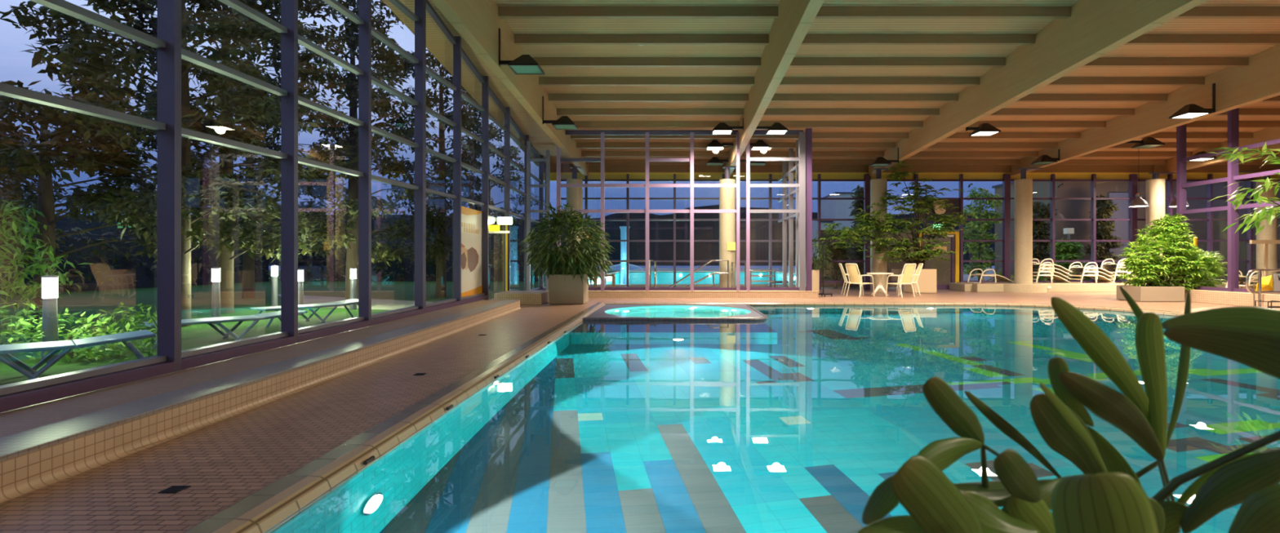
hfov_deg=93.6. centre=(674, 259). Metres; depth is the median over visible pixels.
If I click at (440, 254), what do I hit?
tree
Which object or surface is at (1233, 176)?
window frame
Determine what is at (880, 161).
lamp
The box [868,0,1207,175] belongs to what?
roof beam
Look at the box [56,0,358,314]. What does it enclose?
tree
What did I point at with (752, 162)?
lamp
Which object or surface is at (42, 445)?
tiled ledge
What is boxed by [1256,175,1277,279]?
column
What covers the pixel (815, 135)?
purlin
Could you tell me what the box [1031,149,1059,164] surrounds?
lamp
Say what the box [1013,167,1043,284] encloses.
column
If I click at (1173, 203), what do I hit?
pendant lamp
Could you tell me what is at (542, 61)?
purlin
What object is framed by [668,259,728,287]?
handrail
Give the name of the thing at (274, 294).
bollard lamp
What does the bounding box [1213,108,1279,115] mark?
purlin
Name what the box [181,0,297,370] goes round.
window
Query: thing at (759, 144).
lamp
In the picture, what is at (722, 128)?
lamp
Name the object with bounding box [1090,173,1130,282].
window
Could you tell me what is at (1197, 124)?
purlin
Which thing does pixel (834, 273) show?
tree
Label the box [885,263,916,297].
garden chair
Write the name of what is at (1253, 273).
lounger
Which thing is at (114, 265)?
hedge
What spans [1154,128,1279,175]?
roof beam
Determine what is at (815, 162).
purlin
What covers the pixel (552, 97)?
purlin
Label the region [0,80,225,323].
tree
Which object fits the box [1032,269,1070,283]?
lounger
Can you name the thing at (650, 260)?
handrail
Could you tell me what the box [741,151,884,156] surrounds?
purlin
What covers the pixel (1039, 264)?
lounger
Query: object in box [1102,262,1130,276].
lounger
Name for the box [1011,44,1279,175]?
roof beam
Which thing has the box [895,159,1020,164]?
purlin
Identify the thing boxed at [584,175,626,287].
window
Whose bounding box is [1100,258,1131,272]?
lounger
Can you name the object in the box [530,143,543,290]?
window
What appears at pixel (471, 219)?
poster
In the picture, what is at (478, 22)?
roof beam
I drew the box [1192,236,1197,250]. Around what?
post
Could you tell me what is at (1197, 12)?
purlin
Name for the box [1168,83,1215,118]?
lamp
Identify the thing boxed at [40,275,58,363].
bollard lamp
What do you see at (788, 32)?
roof beam
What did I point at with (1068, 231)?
lamp
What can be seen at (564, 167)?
wall
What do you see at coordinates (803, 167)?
window frame
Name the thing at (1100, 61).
purlin
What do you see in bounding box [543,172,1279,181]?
ceiling beam
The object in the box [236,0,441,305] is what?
tree
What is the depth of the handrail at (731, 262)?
20.58 m
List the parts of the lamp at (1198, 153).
lamp glass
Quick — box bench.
[594,274,615,287]
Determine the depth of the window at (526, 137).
19.42 m
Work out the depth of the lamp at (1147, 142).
17.62 m
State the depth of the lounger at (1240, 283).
20.65 m
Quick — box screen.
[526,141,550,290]
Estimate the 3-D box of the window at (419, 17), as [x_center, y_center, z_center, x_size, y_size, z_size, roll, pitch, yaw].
[-4.453,-2.045,9.598,0.175,5.980,2.080,0,0,-2]
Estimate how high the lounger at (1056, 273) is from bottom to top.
0.534 m
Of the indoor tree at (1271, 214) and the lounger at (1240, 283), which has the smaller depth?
the indoor tree at (1271, 214)
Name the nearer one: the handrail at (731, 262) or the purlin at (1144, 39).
the purlin at (1144, 39)
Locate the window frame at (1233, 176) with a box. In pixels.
[1176,107,1279,294]
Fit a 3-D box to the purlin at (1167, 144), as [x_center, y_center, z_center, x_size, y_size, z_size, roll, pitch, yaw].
[15.810,-3.877,20.310,5.280,0.185,0.120,0,0,0]
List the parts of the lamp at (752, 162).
lamp glass, lamp shade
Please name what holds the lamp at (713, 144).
attached to the roof beam at (788, 32)
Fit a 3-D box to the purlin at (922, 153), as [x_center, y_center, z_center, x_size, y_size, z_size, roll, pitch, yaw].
[10.315,-3.777,21.430,5.270,0.185,0.120,0,0,0]
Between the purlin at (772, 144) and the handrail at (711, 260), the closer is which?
the handrail at (711, 260)
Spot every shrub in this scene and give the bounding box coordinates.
[0,200,91,344]
[0,302,157,363]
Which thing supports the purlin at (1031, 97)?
attached to the ceiling
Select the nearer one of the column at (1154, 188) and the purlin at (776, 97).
the purlin at (776, 97)
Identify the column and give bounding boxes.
[566,166,590,252]
[719,166,735,287]
[870,168,888,292]
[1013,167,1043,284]
[1145,172,1176,281]
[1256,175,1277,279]
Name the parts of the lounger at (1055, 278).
frame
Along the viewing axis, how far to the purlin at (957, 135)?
19.13 m
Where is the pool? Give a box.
[588,271,795,287]
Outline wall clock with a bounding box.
[933,200,946,214]
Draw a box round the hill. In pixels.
[25,204,995,266]
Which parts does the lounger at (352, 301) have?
leg, leg, leg, leg, leg, leg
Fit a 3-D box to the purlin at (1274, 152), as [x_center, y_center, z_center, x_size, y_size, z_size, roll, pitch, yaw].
[21.285,-3.777,21.430,5.230,0.185,0.120,0,0,0]
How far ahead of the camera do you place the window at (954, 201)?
23.16 m
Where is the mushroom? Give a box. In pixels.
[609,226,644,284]
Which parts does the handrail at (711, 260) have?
rail, post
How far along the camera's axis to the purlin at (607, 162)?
22.49 m
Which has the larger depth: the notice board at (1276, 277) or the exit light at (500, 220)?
the exit light at (500, 220)
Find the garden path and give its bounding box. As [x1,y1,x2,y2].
[278,294,465,310]
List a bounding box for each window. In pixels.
[0,0,181,413]
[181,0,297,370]
[297,0,371,342]
[371,0,426,325]
[424,0,461,313]
[461,47,488,304]
[488,85,510,290]
[503,112,528,290]
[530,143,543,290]
[543,161,546,290]
[560,179,584,241]
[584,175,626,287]
[626,173,673,287]
[673,173,719,287]
[722,173,768,287]
[768,173,817,287]
[817,173,864,289]
[863,173,915,289]
[914,173,959,244]
[959,173,1004,282]
[991,181,1279,280]
[1002,173,1051,282]
[1049,173,1093,282]
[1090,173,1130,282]
[1128,173,1168,258]
[1166,173,1208,282]
[1206,173,1248,282]
[1246,177,1279,276]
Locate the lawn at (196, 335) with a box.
[0,270,620,385]
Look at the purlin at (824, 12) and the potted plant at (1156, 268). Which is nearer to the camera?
the purlin at (824, 12)
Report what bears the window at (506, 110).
on the floor
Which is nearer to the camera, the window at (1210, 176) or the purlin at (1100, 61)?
the purlin at (1100, 61)
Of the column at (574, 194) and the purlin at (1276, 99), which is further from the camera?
the column at (574, 194)
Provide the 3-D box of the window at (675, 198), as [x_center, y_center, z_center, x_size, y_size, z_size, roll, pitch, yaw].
[0.918,-1.075,23.120,1.927,4.450,0.160,0,0,0]
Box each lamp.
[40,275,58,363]
[211,266,221,324]
[271,265,278,306]
[297,269,303,315]
[350,267,356,310]
[498,27,544,74]
[542,95,577,129]
[706,140,733,150]
[706,156,728,165]
[711,118,743,134]
[739,156,765,165]
[750,140,769,150]
[755,122,788,134]
[868,147,898,166]
[965,123,1000,136]
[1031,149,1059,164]
[1063,227,1074,280]
[1123,137,1164,148]
[1128,192,1148,207]
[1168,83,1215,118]
[1168,194,1189,207]
[1191,151,1217,160]
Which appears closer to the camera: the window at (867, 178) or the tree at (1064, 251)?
the window at (867, 178)
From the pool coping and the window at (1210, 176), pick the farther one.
the window at (1210, 176)
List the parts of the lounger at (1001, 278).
frame, frame, sling frame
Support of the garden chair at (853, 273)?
on the floor
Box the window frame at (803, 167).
[556,128,812,291]
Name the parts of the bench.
seat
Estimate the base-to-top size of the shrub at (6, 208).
2.213 m
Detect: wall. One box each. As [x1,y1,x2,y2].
[543,164,1279,172]
[815,230,959,287]
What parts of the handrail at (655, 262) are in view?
rail, rail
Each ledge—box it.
[0,299,520,503]
[588,290,818,297]
[1184,288,1279,309]
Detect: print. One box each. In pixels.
[461,247,468,270]
[466,247,479,271]
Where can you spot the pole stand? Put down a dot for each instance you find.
(823, 244)
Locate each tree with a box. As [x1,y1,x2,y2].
[0,0,323,327]
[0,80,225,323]
[0,118,66,268]
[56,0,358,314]
[129,61,347,298]
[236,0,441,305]
[371,48,503,297]
[427,90,545,288]
[821,235,860,288]
[845,185,863,288]
[963,187,1013,280]
[1013,201,1059,280]
[1032,237,1090,280]
[1082,194,1123,280]
[1209,142,1279,235]
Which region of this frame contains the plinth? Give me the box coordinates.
[949,282,1252,293]
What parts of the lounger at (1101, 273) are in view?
frame, sling frame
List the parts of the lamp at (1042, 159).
lamp shade, lamp glass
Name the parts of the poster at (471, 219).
text panel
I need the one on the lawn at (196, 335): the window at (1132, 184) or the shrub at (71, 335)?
the shrub at (71, 335)
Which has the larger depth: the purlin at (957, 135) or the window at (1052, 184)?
the window at (1052, 184)
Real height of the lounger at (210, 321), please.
0.399 m
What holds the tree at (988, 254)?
on the ground at (779, 269)
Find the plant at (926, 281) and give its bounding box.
[817,160,974,293]
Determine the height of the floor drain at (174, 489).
0.006 m
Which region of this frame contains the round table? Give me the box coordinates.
[866,272,893,296]
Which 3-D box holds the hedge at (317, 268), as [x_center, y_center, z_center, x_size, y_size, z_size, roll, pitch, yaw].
[-14.511,-0.002,34.233,16.530,2.922,2.272,0,0,0]
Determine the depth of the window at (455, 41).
12.51 m
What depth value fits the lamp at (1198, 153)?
20.41 m
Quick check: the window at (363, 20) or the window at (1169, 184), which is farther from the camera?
the window at (1169, 184)
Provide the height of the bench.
0.670 m
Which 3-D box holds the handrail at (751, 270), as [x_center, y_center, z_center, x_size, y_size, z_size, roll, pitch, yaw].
[3.080,0.747,21.000,0.896,0.804,0.053,0,0,0]
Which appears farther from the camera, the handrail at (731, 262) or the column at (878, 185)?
the column at (878, 185)
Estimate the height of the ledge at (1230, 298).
0.329 m
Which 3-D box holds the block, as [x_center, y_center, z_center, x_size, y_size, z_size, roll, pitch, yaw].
[-4.040,1.004,16.075,1.220,0.289,1.250,0,0,0]
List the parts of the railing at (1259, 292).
post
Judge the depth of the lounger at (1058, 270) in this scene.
22.00 m
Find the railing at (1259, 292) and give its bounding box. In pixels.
[1245,269,1279,306]
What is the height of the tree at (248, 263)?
7.525 m
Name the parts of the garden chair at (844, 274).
backrest, frame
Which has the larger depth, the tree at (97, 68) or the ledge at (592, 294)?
the ledge at (592, 294)
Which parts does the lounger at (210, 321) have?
leg, leg, leg, leg, leg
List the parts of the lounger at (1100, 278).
frame, sling frame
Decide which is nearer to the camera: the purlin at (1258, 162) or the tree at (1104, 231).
the purlin at (1258, 162)
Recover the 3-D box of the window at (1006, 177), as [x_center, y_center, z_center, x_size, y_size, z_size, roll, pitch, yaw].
[13.620,-1.075,23.120,1.889,4.450,0.160,0,0,0]
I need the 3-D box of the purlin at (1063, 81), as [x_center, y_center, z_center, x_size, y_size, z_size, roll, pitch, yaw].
[10.315,-4.377,14.710,5.270,0.185,0.120,0,0,0]
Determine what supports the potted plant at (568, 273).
on the floor
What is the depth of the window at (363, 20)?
8.49 m
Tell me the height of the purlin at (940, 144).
0.185 m
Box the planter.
[795,235,834,293]
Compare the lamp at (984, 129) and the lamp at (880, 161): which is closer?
the lamp at (984, 129)
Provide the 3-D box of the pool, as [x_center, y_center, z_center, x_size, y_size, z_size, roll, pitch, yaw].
[2.175,1.725,42.500,15.250,1.250,31.600,0,0,0]
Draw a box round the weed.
[146,305,157,328]
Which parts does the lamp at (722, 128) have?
lamp glass, lamp shade, arm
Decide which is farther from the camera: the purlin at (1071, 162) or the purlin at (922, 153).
the purlin at (1071, 162)
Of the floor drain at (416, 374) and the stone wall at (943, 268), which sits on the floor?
the floor drain at (416, 374)
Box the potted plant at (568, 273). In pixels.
[520,201,615,304]
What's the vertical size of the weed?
0.662 m
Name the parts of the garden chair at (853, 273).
frame, backrest, seat frame, leg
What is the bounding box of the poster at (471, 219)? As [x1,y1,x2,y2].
[461,205,482,297]
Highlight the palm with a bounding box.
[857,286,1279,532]
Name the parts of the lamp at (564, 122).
arm, lamp shade, lamp glass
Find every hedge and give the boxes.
[0,222,278,295]
[272,234,561,281]
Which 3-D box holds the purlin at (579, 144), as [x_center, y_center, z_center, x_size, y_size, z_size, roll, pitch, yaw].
[-0.685,-3.877,20.310,5.270,0.185,0.120,0,0,0]
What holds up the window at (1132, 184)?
in the wall at (564, 167)
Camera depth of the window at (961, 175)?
23.11 m
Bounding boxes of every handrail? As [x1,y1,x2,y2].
[604,259,653,287]
[648,261,656,287]
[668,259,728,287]
[731,262,746,287]
[750,269,775,287]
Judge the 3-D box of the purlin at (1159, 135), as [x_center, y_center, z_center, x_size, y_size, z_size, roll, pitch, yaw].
[15.810,-3.977,19.190,5.280,0.185,0.120,0,0,0]
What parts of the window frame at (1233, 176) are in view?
post, rail, rail, rail, rail, post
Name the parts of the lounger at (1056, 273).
frame, sling frame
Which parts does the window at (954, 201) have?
panel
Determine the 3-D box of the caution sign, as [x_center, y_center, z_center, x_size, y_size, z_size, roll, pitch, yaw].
[14.176,0.758,14.427,0.448,0.781,0.175,0,0,0]
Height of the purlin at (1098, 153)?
0.185 m
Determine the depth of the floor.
3.98 m
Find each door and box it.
[488,215,507,291]
[918,231,959,288]
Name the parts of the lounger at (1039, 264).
frame, sling frame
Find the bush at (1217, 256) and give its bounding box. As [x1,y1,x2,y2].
[1171,248,1227,287]
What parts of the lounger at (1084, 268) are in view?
frame, frame, sling frame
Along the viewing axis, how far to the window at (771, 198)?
23.07 m
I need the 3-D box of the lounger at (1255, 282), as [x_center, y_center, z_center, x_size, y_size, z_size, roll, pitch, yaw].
[19.946,0.759,20.657,1.504,0.534,0.704,0,0,-10]
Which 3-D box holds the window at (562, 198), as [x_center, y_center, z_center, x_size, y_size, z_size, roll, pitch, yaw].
[-3.966,-1.075,23.120,1.128,4.450,0.160,0,0,0]
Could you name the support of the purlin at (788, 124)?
attached to the ceiling
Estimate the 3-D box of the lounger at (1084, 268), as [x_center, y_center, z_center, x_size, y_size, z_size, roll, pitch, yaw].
[15.398,0.339,22.147,1.504,0.534,0.704,0,0,-10]
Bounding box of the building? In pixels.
[812,191,854,269]
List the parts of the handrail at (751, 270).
post, rail, rail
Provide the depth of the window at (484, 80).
14.60 m
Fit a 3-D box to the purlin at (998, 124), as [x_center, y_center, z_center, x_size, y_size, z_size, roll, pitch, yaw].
[10.315,-4.077,18.070,5.270,0.185,0.120,0,0,0]
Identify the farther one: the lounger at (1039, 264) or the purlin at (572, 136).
the lounger at (1039, 264)
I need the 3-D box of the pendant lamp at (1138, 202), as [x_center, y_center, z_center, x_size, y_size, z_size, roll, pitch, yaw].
[15.467,-2.885,20.000,0.540,2.214,0.540,0,0,0]
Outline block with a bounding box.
[493,290,548,304]
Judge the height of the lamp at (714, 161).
0.270 m
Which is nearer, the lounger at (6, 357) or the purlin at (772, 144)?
the lounger at (6, 357)
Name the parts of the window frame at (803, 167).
post, rail, post, post, rail, rail, rail, rail, post, rail, post, post, rail, rail, rail, rail, post, rail, post, post, corner post, corner post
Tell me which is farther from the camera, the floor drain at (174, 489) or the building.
the building
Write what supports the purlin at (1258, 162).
attached to the ceiling
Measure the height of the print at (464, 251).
0.557 m
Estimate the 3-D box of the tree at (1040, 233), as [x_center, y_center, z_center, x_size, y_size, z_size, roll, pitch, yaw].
[17.081,-0.762,28.167,1.897,4.023,1.960,0,0,-24]
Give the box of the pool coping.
[183,302,1184,532]
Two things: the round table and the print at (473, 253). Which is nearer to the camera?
the print at (473, 253)
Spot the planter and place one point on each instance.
(815, 273)
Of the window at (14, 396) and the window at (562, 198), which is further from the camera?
the window at (562, 198)
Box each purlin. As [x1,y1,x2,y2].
[497,6,777,18]
[514,34,768,44]
[532,57,760,66]
[538,76,754,85]
[548,93,748,102]
[556,108,743,115]
[570,134,735,138]
[572,120,739,128]
[576,142,732,148]
[581,151,729,156]
[586,159,726,164]
[739,159,873,164]
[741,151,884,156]
[745,142,895,148]
[751,132,908,138]
[757,120,923,128]
[763,108,939,115]
[770,93,958,102]
[778,76,980,85]
[789,57,1005,66]
[800,34,1035,44]
[814,6,1071,18]
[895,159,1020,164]
[911,151,1038,156]
[926,142,1057,148]
[945,132,1080,138]
[967,120,1106,128]
[988,108,1134,115]
[1014,93,1167,102]
[1045,76,1204,85]
[1053,159,1166,164]
[1080,151,1192,156]
[1081,57,1248,66]
[1106,142,1221,148]
[1123,34,1279,44]
[1138,132,1253,138]
[1173,6,1279,18]
[1173,120,1279,128]
[1212,159,1279,164]
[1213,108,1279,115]
[1249,151,1279,156]
[1258,95,1279,102]
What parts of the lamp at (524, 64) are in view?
arm, lamp shade, lamp glass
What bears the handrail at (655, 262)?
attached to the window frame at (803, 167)
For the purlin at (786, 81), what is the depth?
14.65 m
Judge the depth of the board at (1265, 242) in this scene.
20.84 m
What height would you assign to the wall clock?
0.569 m
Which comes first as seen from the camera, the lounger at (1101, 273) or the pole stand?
the pole stand
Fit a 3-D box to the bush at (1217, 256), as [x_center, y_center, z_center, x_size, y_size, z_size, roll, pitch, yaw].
[15.821,0.375,18.337,1.948,1.548,1.347,0,0,-8]
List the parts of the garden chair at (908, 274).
leg, seat frame, frame, backrest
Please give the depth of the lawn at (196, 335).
14.54 m
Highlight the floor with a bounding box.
[0,288,1279,532]
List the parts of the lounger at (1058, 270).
frame, sling frame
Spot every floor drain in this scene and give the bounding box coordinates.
[157,485,191,493]
[413,373,426,375]
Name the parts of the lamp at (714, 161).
lamp glass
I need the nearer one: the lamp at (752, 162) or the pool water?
the pool water
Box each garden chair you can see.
[838,262,863,295]
[844,263,874,297]
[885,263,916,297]
[896,263,923,295]
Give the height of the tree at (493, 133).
8.839 m
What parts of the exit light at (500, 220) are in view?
yellow plate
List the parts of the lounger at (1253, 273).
frame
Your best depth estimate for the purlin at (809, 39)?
12.41 m
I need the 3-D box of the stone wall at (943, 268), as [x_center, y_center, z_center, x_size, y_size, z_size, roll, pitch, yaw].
[9.452,-0.058,26.700,6.301,2.535,0.400,0,0,0]
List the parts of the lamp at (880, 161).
lamp glass, lamp shade, arm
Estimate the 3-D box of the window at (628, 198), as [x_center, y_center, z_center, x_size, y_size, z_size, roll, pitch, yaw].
[-0.925,-1.075,23.120,1.849,4.450,0.160,0,0,0]
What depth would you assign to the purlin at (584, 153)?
21.37 m
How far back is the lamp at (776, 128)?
16.88 m
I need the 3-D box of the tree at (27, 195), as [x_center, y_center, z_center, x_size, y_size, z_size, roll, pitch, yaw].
[-18.643,-1.286,14.686,6.410,4.999,5.269,0,0,42]
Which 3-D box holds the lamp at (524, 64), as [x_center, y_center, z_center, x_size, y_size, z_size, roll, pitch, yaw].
[-2.920,-3.984,11.350,0.800,0.780,0.560,0,0,0]
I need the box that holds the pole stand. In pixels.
[818,243,832,297]
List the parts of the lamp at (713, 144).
lamp glass, lamp shade, arm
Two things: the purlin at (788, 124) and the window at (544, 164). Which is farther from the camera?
the window at (544, 164)
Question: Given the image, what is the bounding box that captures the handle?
[1254,300,1279,308]
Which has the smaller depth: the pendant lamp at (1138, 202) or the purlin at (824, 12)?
the purlin at (824, 12)
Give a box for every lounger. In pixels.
[0,329,155,380]
[140,310,307,349]
[249,298,358,328]
[967,268,1013,283]
[1032,258,1072,273]
[1032,262,1071,276]
[1032,266,1071,279]
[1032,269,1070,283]
[1066,265,1113,279]
[1066,268,1115,283]
[1067,262,1114,276]
[1097,268,1135,283]
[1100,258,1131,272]
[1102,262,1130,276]
[1102,265,1133,279]
[1226,271,1273,286]
[1226,274,1262,288]
[1239,278,1257,288]
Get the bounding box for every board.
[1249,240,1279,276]
[1273,274,1279,291]
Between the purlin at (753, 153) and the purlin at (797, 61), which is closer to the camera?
the purlin at (797, 61)
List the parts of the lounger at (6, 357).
leg, leg, leg, leg, leg, leg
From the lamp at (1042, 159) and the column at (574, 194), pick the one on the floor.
the column at (574, 194)
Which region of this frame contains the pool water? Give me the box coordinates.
[266,306,1279,532]
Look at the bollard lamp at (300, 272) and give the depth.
13.09 m
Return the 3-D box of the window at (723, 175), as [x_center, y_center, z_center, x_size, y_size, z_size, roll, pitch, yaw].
[2.761,-1.075,23.120,1.849,4.450,0.160,0,0,0]
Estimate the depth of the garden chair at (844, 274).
19.82 m
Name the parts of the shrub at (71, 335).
stem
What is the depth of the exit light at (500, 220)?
15.55 m
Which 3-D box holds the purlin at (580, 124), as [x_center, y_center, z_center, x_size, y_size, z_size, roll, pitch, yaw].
[-0.685,-4.077,18.070,5.270,0.185,0.120,0,0,0]
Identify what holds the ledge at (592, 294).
on the floor
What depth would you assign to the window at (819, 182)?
23.11 m
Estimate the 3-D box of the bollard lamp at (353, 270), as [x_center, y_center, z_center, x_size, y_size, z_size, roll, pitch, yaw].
[-7.800,0.700,14.564,0.150,1.020,0.150,0,0,0]
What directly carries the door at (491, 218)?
attached to the window at (506, 110)
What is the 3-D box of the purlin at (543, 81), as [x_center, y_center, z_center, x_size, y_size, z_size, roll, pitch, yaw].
[-0.685,-4.377,14.710,5.270,0.185,0.120,0,0,0]
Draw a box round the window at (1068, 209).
[991,181,1279,280]
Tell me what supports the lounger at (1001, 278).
on the floor
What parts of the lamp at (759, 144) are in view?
lamp glass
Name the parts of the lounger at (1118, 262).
frame, frame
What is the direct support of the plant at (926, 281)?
on the floor
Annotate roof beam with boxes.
[431,0,588,175]
[725,0,824,175]
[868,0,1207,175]
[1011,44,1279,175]
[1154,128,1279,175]
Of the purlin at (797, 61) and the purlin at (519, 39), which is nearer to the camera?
the purlin at (519, 39)
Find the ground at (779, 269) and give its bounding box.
[629,267,996,288]
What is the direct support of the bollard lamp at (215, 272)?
on the lawn at (196, 335)
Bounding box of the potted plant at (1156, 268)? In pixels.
[1115,213,1227,302]
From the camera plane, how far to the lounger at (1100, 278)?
22.05 m
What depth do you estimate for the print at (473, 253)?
13.86 m
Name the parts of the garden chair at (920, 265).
backrest, frame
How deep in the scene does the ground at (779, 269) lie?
67.60 m
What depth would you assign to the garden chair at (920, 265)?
19.53 m
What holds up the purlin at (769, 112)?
attached to the ceiling
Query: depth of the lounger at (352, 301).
11.56 m
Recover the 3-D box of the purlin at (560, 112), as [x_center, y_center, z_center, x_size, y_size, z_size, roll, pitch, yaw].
[-0.685,-4.177,16.950,5.270,0.185,0.120,0,0,0]
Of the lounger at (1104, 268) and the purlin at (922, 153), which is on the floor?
the lounger at (1104, 268)
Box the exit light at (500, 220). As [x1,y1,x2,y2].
[488,217,512,233]
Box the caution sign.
[1253,275,1273,306]
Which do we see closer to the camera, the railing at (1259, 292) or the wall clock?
the railing at (1259, 292)
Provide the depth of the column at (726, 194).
21.06 m
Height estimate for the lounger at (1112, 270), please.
0.534 m
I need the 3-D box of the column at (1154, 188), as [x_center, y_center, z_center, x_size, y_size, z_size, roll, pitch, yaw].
[18.160,-1.052,22.400,1.000,4.403,0.570,0,0,0]
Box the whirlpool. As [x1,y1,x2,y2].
[582,304,768,320]
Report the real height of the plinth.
0.295 m
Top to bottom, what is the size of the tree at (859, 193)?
4.616 m
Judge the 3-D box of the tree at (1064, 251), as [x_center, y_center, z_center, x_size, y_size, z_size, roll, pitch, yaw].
[17.601,0.114,26.820,2.830,2.306,2.265,0,0,21]
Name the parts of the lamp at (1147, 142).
arm, lamp glass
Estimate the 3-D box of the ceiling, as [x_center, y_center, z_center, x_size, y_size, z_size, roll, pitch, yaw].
[12.300,-5.058,9.200,35.400,2.775,28.800,0,0,0]
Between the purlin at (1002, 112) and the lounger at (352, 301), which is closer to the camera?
the lounger at (352, 301)
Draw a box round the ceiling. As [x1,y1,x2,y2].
[382,0,1279,166]
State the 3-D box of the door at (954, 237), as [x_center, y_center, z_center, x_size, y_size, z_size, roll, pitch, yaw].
[10.146,0.033,23.075,1.527,2.232,0.150,0,0,0]

